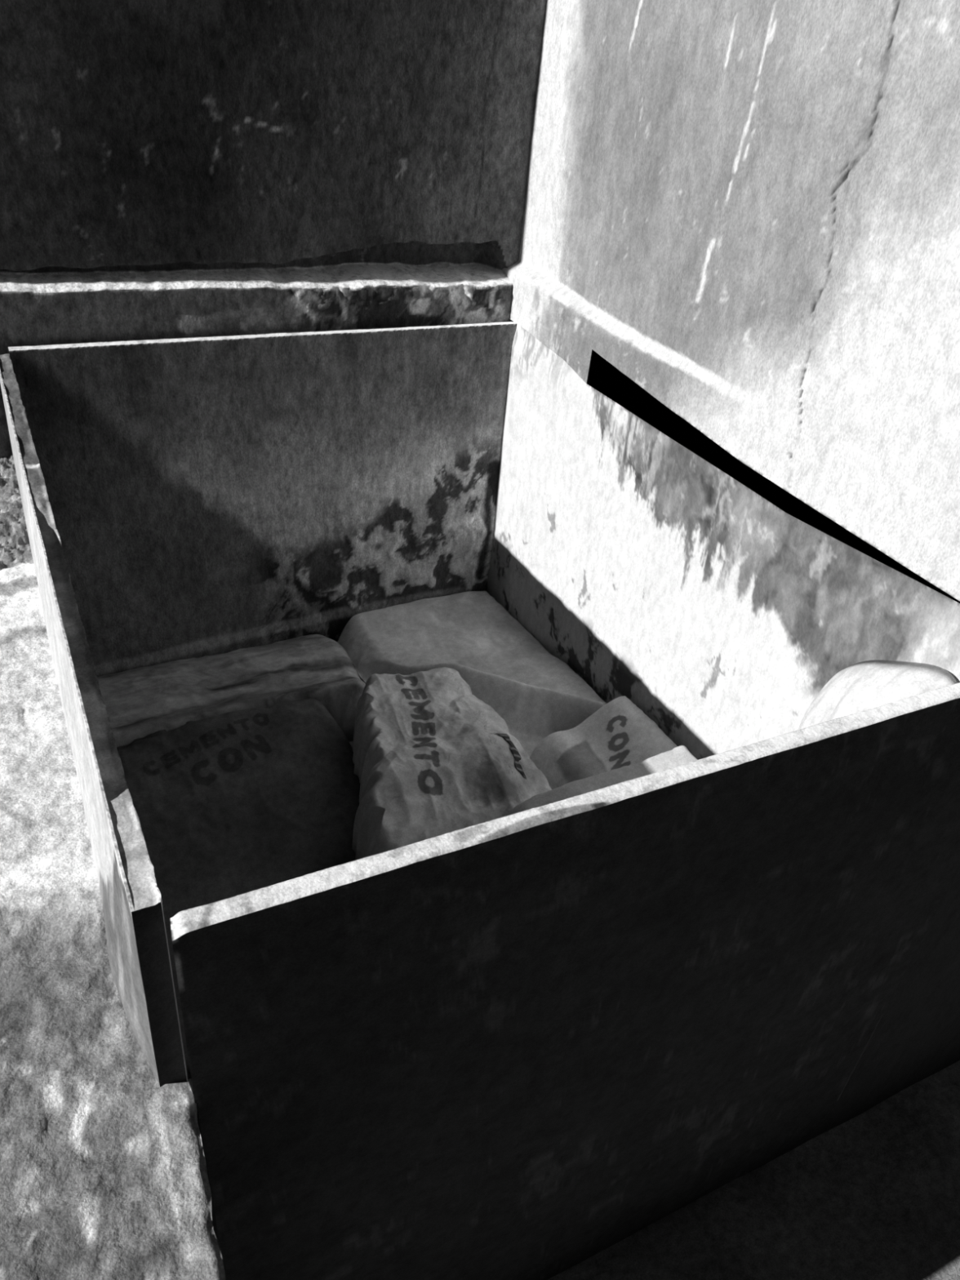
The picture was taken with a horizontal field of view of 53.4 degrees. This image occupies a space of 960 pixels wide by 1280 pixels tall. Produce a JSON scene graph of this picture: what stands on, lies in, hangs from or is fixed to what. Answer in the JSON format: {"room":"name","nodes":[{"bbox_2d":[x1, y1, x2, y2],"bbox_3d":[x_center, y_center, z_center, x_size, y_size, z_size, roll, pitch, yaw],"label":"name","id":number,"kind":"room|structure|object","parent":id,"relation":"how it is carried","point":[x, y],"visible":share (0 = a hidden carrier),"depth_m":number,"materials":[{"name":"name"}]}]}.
{"room":"construction site","nodes":[
{"label":"construction site","id":0,"kind":"room"},
{"bbox_2d":[0,0,546,458],"bbox_3d":[-0.682,-0.861,1.583,1.815,1.210,0.143,-12,38,-25],"label":"wall","id":1,"kind":"structure","parent":0,"point":[170,169],"depth_m":1.73,"materials":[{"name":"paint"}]},
{"bbox_2d":[502,0,959,1134],"bbox_3d":[0.711,-1.082,2.817,1.902,1.970,3.636,-12,38,-24],"label":"wall","id":2,"kind":"structure","parent":0,"point":[740,228],"depth_m":1.40,"materials":[{"name":"paint"}]},
{"bbox_2d":[547,1060,959,1279],"bbox_3d":[0.812,1.377,0.905,4.800,0.016,1.900,-12,38,-24],"label":"ground","id":3,"kind":"structure","parent":0,"point":[875,1195],"depth_m":1.53,"materials":[{"name":"concrete"}]},
{"bbox_2d":[0,454,226,1279],"bbox_3d":[-1.107,0.515,1.160,1.302,0.810,1.636,-12,38,-24],"label":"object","id":4,"kind":"structure","parent":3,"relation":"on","point":[104,1171],"depth_m":0.82,"materials":[{"name":"concrete"}]},
{"bbox_2d":[0,321,959,1279],"bbox_3d":[-0.126,0.179,1.652,1.067,1.030,1.364,-12,38,-24],"label":"bin","id":5,"kind":"object","parent":3,"relation":"on","point":[517,1046],"visible":0.88,"depth_m":1.25,"materials":[{"name":"grey metal"}]},
{"bbox_2d":[97,634,365,746],"bbox_3d":[-0.526,0.125,2.046,0.596,0.130,0.318,-12,38,-24],"label":"sack","id":6,"kind":"object","parent":5,"relation":"on","point":[144,701],"visible":0.61,"depth_m":2.02,"materials":[{"name":"paper"}]},
{"bbox_2d":[116,697,360,1078],"bbox_3d":[-0.374,0.369,1.686,0.488,0.152,0.689,-12,38,-24],"label":"sack","id":7,"kind":"object","parent":5,"relation":"on","point":[233,803],"visible":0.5,"depth_m":1.74,"materials":[{"name":"paper"}]},
{"bbox_2d":[351,666,551,860],"bbox_3d":[-0.066,0.256,1.820,0.449,0.243,0.490,-12,38,-24],"label":"sack","id":8,"kind":"object","parent":5,"relation":"on","point":[431,758],"visible":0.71,"depth_m":1.72,"materials":[{"name":"paper"}]},
{"bbox_2d":[337,591,606,757],"bbox_3d":[-0.026,0.098,2.108,0.416,0.194,0.642,-12,38,-24],"label":"sack","id":9,"kind":"object","parent":5,"relation":"on","point":[537,694],"visible":0.52,"depth_m":2.13,"materials":[{"name":"paper"}]},
{"bbox_2d":[505,745,697,816],"bbox_3d":[0.210,0.434,1.457,0.442,0.401,0.372,-12,38,-24],"label":"sack","id":10,"kind":"object","parent":5,"relation":"on","point":[680,755],"visible":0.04,"depth_m":1.45,"materials":[{"name":"paper"}]},
{"bbox_2d":[529,696,677,789],"bbox_3d":[0.268,0.316,1.800,0.226,0.226,0.414,-12,38,-24],"label":"sack","id":11,"kind":"object","parent":5,"relation":"on","point":[618,735],"visible":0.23,"depth_m":1.84,"materials":[{"name":"paper"}]},
{"bbox_2d":[797,660,957,729],"bbox_3d":[0.502,0.227,1.391,0.107,0.510,0.180,-12,38,-24],"label":"sack","id":12,"kind":"object","parent":5,"relation":"on","point":[864,686],"visible":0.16,"depth_m":1.28,"materials":[{"name":"paper"}]}
]}

